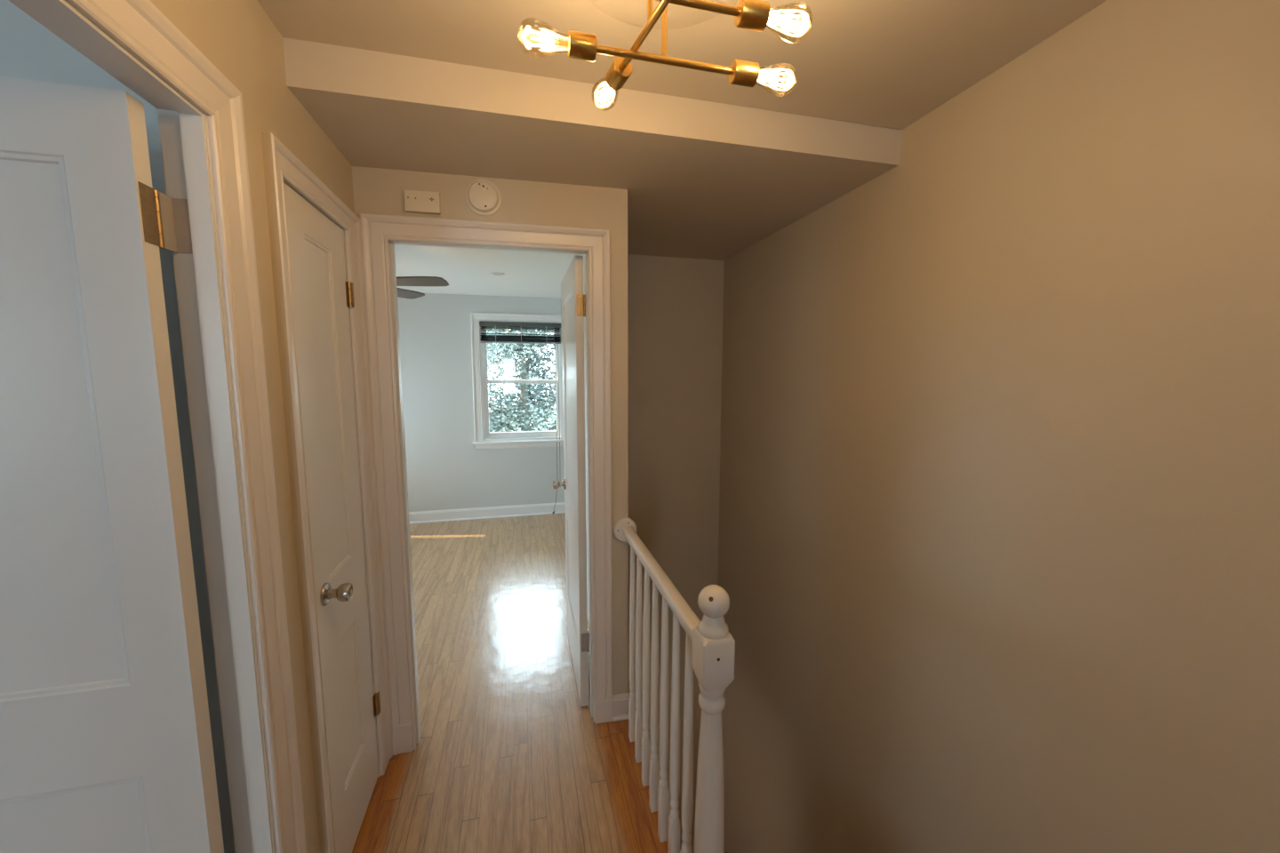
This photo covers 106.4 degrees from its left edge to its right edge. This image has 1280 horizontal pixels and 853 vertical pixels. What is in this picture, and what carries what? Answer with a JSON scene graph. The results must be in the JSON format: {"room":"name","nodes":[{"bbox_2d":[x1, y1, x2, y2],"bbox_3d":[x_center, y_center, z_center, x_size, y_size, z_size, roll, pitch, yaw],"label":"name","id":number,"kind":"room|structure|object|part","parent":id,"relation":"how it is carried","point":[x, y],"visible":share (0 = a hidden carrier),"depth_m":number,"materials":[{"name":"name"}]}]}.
{"room":"upstairs hallway landing","nodes":[
{"label":"upstairs hallway landing","id":0,"kind":"room"},
{"bbox_2d":[0,0,235,852],"bbox_3d":[-2.272,0.176,1.188,2.561,2.500,0.640,-2,7,-14],"label":"wall","id":1,"kind":"structure","parent":0,"point":[28,50],"depth_m":1.10,"materials":[{"name":"paint"}]},
{"bbox_2d":[149,0,354,852],"bbox_3d":[-0.526,0.350,-0.327,0.070,2.500,4.550,-2,7,-14],"label":"wall","id":2,"kind":"structure","parent":0,"point":[238,37],"depth_m":1.14,"materials":[{"name":"paint"}]},
{"bbox_2d":[0,76,223,852],"bbox_3d":[-1.185,0.447,0.847,0.744,2.018,0.115,-2,7,-18],"label":"door","id":3,"kind":"structure","parent":2,"relation":"in","point":[106,741],"depth_m":0.86,"materials":[{"name":"white wood"}]},
{"bbox_2d":[8,0,276,852],"bbox_3d":[-0.768,0.462,0.649,0.074,2.058,0.769,-2,7,-14],"label":"trim","id":4,"kind":"structure","parent":2,"relation":"attached to","point":[183,127],"depth_m":0.96,"materials":[{"name":"white wood"}]},
{"bbox_2d":[67,0,306,852],"bbox_3d":[-0.722,0.421,0.656,0.024,2.138,0.941,-2,7,-14],"label":"trim","id":5,"kind":"structure","parent":2,"relation":"attached to","point":[138,26],"depth_m":1.00,"materials":[{"name":"white wood"}]},
{"bbox_2d":[260,131,393,852],"bbox_3d":[-0.946,0.332,1.541,0.024,2.114,0.651,-2,7,-14],"label":"trim","id":6,"kind":"structure","parent":2,"relation":"attached to","point":[280,164],"depth_m":1.30,"materials":[{"name":"white wood"}]},
{"bbox_2d":[283,182,380,852],"bbox_3d":[-0.939,0.364,1.533,0.103,2.028,0.467,-2,7,-14],"label":"door","id":7,"kind":"structure","parent":2,"relation":"in","point":[321,294],"depth_m":1.50,"materials":[{"name":"white wood"}]},
{"bbox_3d":[-0.886,0.489,1.403,0.068,0.066,0.066,-2,7,-14],"label":"knob","id":8,"kind":"part","parent":7,"relation":"part of","materials":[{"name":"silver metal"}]},
{"bbox_2d":[397,293,564,511],"bbox_3d":[-1.790,-0.263,5.068,4.200,2.500,0.160,-2,7,-14],"label":"wall","id":9,"kind":"structure","parent":0,"point":[445,471],"depth_m":4.96,"materials":[{"name":"paint"}]},
{"bbox_2d":[408,502,565,523],"bbox_3d":[-1.721,0.930,5.125,3.900,0.118,0.026,-2,7,-14],"label":"baseboard","id":10,"kind":"structure","parent":9,"relation":"attached to","point":[548,508],"depth_m":5.14,"materials":[{"name":"white wood"}]},
{"bbox_2d":[470,312,563,449],"bbox_3d":[-1.263,-0.479,5.143,1.050,1.419,0.205,-2,7,-14],"label":"window","id":11,"kind":"structure","parent":9,"relation":"in","point":[484,439],"depth_m":5.07,"materials":[{"name":"white wood"}]},
{"bbox_2d":[479,321,560,514],"bbox_3d":[-1.244,-0.061,5.114,0.832,2.069,0.106,-2,7,-14],"label":"window blind","id":12,"kind":"object","parent":11,"relation":"attached to","point":[507,326],"visible":0.99,"depth_m":5.03,"materials":[{"name":"grey"}]},
{"bbox_3d":[-1.250,-1.071,5.026,0.832,0.042,0.052,-2,7,-14],"label":"head rail","id":13,"kind":"part","parent":12,"relation":"part of","materials":[{"name":"grey plastic"}]},
{"bbox_3d":[-1.250,-0.886,5.047,0.820,0.016,0.048,-2,7,-14],"label":"rail","id":14,"kind":"part","parent":12,"relation":"part of","materials":[{"name":"grey plastic"}]},
{"bbox_3d":[-0.918,-0.049,5.176,0.095,2.026,0.026,-3,7,-28],"label":"pull cord","id":15,"kind":"part","parent":12,"relation":"part of","materials":[{"name":"grey plastic"}]},
{"bbox_3d":[-1.276,-0.781,5.161,0.796,0.621,0.032,-2,7,-14],"label":"sash","id":16,"kind":"part","parent":11,"relation":"part of","materials":[{"name":"white wood"}]},
{"bbox_3d":[-1.267,-0.191,5.191,0.796,0.619,0.032,-2,7,-14],"label":"sash","id":17,"kind":"part","parent":11,"relation":"part of","materials":[{"name":"white wood"}]},
{"bbox_2d":[394,244,578,298],"bbox_3d":[-1.329,-1.217,3.326,4.100,0.100,3.213,-2,7,-14],"label":"ceiling","id":18,"kind":"structure","parent":0,"point":[467,271],"depth_m":3.68,"materials":[{"name":"white paint"}]},
{"bbox_2d":[396,276,448,298],"bbox_3d":[-1.672,-0.906,2.688,1.131,0.375,1.103,-2,7,-14],"label":"ceiling fan","id":19,"kind":"object","parent":18,"relation":"hanging from","point":[401,281],"visible":0.04,"depth_m":2.75,"materials":[{"name":"brown"}]},
{"bbox_3d":[-1.574,-0.867,3.079,0.139,0.032,0.426,2,7,18],"label":"fan blade","id":20,"kind":"part","parent":19,"relation":"part of","materials":[{"name":"grey wood"}]},
{"bbox_3d":[-1.316,-0.827,2.728,0.426,0.032,0.139,0,6,0],"label":"fan blade","id":21,"kind":"part","parent":19,"relation":"part of","materials":[{"name":"grey wood"}]},
{"bbox_2d":[490,272,504,275],"bbox_3d":[-1.138,-1.220,3.828,0.108,0.006,0.108,-2,7,-14],"label":"recessed light","id":22,"kind":"object","parent":18,"relation":"in","point":[494,273],"visible":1,"depth_m":3.82,"materials":[{"name":"white"}]},
{"bbox_2d":[352,166,628,695],"bbox_3d":[-0.644,0.091,1.959,1.196,2.500,0.104,-2,7,-14],"label":"wall","id":23,"kind":"structure","parent":0,"point":[375,190],"depth_m":1.92,"materials":[{"name":"paint"}]},
{"bbox_2d":[403,190,440,214],"bbox_3d":[-0.805,-0.831,1.772,0.122,0.075,0.023,-1,7,-12],"label":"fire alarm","id":24,"kind":"object","parent":23,"relation":"attached to","point":[417,202],"visible":1,"depth_m":1.76,"materials":[{"name":"beige plastic"}]},
{"bbox_2d":[464,179,501,215],"bbox_3d":[-0.594,-0.870,1.812,0.132,0.132,0.026,-1,7,-12],"label":"smoke detector","id":25,"kind":"object","parent":23,"relation":"attached to","point":[482,196],"visible":1,"depth_m":1.80,"materials":[{"name":"beige plastic"}]},
{"bbox_2d":[360,213,613,755],"bbox_3d":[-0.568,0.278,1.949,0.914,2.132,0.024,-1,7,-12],"label":"trim","id":26,"kind":"structure","parent":23,"relation":"attached to","point":[377,230],"depth_m":1.90,"materials":[{"name":"white wood"}]},
{"bbox_2d":[552,255,589,706],"bbox_3d":[-0.369,0.259,2.436,0.112,2.040,0.682,-2,7,-14],"label":"door","id":27,"kind":"structure","parent":23,"relation":"in","point":[573,300],"depth_m":2.23,"materials":[{"name":"white wood"}]},
{"bbox_3d":[-0.458,0.326,2.713,0.068,0.066,0.066,-2,7,-14],"label":"knob","id":28,"kind":"part","parent":27,"relation":"part of","materials":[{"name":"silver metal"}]},
{"bbox_2d":[528,693,629,728],"bbox_3d":[-0.268,1.275,2.128,0.447,0.110,0.026,-1,7,-12],"label":"baseboard","id":29,"kind":"structure","parent":23,"relation":"attached to","point":[620,701],"depth_m":2.17,"materials":[{"name":"white wood"}]},
{"bbox_2d":[352,512,668,852],"bbox_3d":[-1.193,1.425,1.417,4.700,0.030,8.000,-2,7,-14],"label":"floor","id":30,"kind":"structure","parent":0,"point":[494,661],"depth_m":2.12,"materials":[{"name":"brown wood"}]},
{"bbox_2d":[612,517,735,852],"bbox_3d":[0.055,0.858,1.653,0.108,1.048,0.994,-2,7,-14],"label":"stair railing","id":31,"kind":"object","parent":30,"relation":"on","point":[709,646],"visible":1,"depth_m":1.44,"materials":[{"name":"white wood"}]},
{"bbox_3d":[0.054,0.502,1.643,0.041,0.046,0.894,-2,7,-14],"label":"handrail","id":32,"kind":"part","parent":31,"relation":"part of","materials":[{"name":"white wood"}]},
{"bbox_3d":[0.179,0.907,1.217,0.081,1.048,0.081,-2,7,-14],"label":"newel post","id":33,"kind":"part","parent":31,"relation":"part of","materials":[{"name":"white wood"}]},
{"bbox_2d":[578,254,589,622],"bbox_3d":[0.045,-0.128,3.901,1.214,2.500,3.333,-2,7,-14],"label":"wall","id":34,"kind":"structure","parent":0,"point":[583,255],"depth_m":2.91,"materials":[{"name":"paint"}]},
{"bbox_2d":[282,37,901,260],"bbox_3d":[-0.179,-1.091,2.189,1.899,0.202,1.517,-2,7,-14],"label":"ceiling","id":35,"kind":"structure","parent":0,"point":[703,180],"depth_m":1.58,"materials":[{"name":"paint"}]},
{"bbox_2d":[627,254,724,852],"bbox_3d":[0.148,1.240,3.376,1.009,5.100,0.100,-2,7,-14],"label":"wall","id":36,"kind":"structure","parent":0,"point":[676,305],"depth_m":3.20,"materials":[{"name":"paint"}]},
{"bbox_2d":[256,0,1107,129],"bbox_3d":[0.522,-0.847,-0.527,2.069,0.100,4.116,-2,7,-14],"label":"ceiling","id":37,"kind":"structure","parent":0,"point":[882,63],"depth_m":1.24,"materials":[{"name":"paint"}]},
{"bbox_2d":[590,0,738,29],"bbox_3d":[0.056,-0.967,0.989,0.406,0.004,0.406,-2,7,-14],"label":"ceiling medallion","id":38,"kind":"object","parent":37,"relation":"attached to","point":[634,12],"visible":0.75,"depth_m":1.14,"materials":[{"name":"paint"}]},
{"bbox_2d":[517,0,812,111],"bbox_3d":[0.036,-0.808,0.829,0.524,0.285,0.520,3,7,24],"label":"ceiling light","id":39,"kind":"object","parent":37,"relation":"attached to","point":[756,15],"visible":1,"depth_m":0.88,"materials":[{"name":"gold metal"}]},
{"bbox_3d":[-0.172,-0.698,0.864,0.096,0.057,0.057,-2,7,-14],"label":"bulb","id":40,"kind":"part","parent":39,"relation":"part of","materials":[{"name":"clear glass"}]},
{"bbox_3d":[-0.144,-0.699,0.871,0.034,0.007,0.007,-2,7,-14],"label":"glass stem","id":41,"kind":"part","parent":39,"relation":"part of","materials":[{"name":"clear glass"}]},
{"bbox_2d":[567,30,597,62],"bbox_3d":[-0.106,-0.700,0.880,0.051,0.041,0.041,-2,7,-14],"label":"socket","id":42,"kind":"object","parent":39,"relation":"attached to","point":[580,45],"depth_m":0.87,"materials":[{"name":"gold metal"}]},
{"bbox_3d":[-0.073,-0.732,1.040,0.057,0.057,0.097,-2,7,-14],"label":"bulb","id":43,"kind":"part","parent":39,"relation":"part of","materials":[{"name":"clear glass"}]},
{"bbox_2d":[605,56,631,89],"bbox_3d":[-0.043,-0.725,0.980,0.041,0.041,0.051,-3,7,-24],"label":"socket","id":44,"kind":"object","parent":39,"relation":"attached to","point":[619,72],"depth_m":0.96,"materials":[{"name":"gold metal"}]},
{"bbox_3d":[0.039,-0.704,0.798,0.013,0.013,0.358,-3,7,-24],"label":"rod","id":45,"kind":"part","parent":39,"relation":"part of","materials":[{"name":"gold metal"}]},
{"bbox_3d":[0.018,-0.822,0.832,0.010,0.227,0.010,-2,7,-14],"label":"stem","id":46,"kind":"part","parent":39,"relation":"part of","materials":[{"name":"gold metal"}]},
{"bbox_3d":[0.046,-0.824,0.905,0.010,0.241,0.010,-2,7,-14],"label":"stem","id":47,"kind":"part","parent":39,"relation":"part of","materials":[{"name":"gold metal"}]},
{"bbox_3d":[0.051,-0.704,0.920,0.281,0.013,0.013,-2,7,-14],"label":"rod","id":48,"kind":"part","parent":39,"relation":"part of","materials":[{"name":"gold metal"}]},
{"bbox_3d":[0.005,-0.718,0.791,0.351,0.013,0.013,-2,7,-14],"label":"rod","id":49,"kind":"part","parent":39,"relation":"part of","materials":[{"name":"gold metal"}]},
{"bbox_2d":[728,58,759,87],"bbox_3d":[0.208,-0.708,0.959,0.051,0.041,0.041,-2,7,-14],"label":"socket","id":50,"kind":"object","parent":39,"relation":"attached to","point":[742,73],"depth_m":0.95,"materials":[{"name":"gold metal"}]},
{"bbox_2d":[734,0,770,31],"bbox_3d":[0.196,-0.723,0.839,0.051,0.041,0.041,-2,7,-14],"label":"socket","id":51,"kind":"object","parent":39,"relation":"attached to","point":[754,15],"depth_m":0.83,"materials":[{"name":"gold metal"}]},
{"bbox_3d":[0.273,-0.710,0.976,0.096,0.057,0.057,-2,7,-14],"label":"bulb","id":52,"kind":"part","parent":39,"relation":"part of","materials":[{"name":"clear glass"}]},
{"bbox_3d":[0.262,-0.725,0.856,0.096,0.057,0.057,-2,7,-14],"label":"bulb","id":53,"kind":"part","parent":39,"relation":"part of","materials":[{"name":"clear glass"}]},
{"bbox_2d":[717,0,1279,852],"bbox_3d":[1.264,1.531,0.821,0.100,5.100,5.631,-2,7,-14],"label":"wall","id":54,"kind":"structure","parent":0,"point":[998,531],"depth_m":1.29,"materials":[{"name":"paint"}]},
{"label":"outside","id":55,"kind":"structure","parent":0,"visible":0},
{"bbox_2d":[492,409,556,431],"bbox_3d":[-8.008,0.892,32.114,80.000,0.100,54.400,-2,7,-14],"label":"ground","id":56,"kind":"structure","parent":55,"point":[550,410],"depth_m":43.45,"materials":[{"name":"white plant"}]},
{"bbox_2d":[486,329,556,432],"bbox_3d":[-2.464,0.046,10.463,4.989,6.471,4.740,-2,7,-14],"label":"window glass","id":57,"kind":"object","parent":56,"relation":"on","point":[540,412],"visible":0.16,"depth_m":10.20,"materials":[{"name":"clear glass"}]}
]}

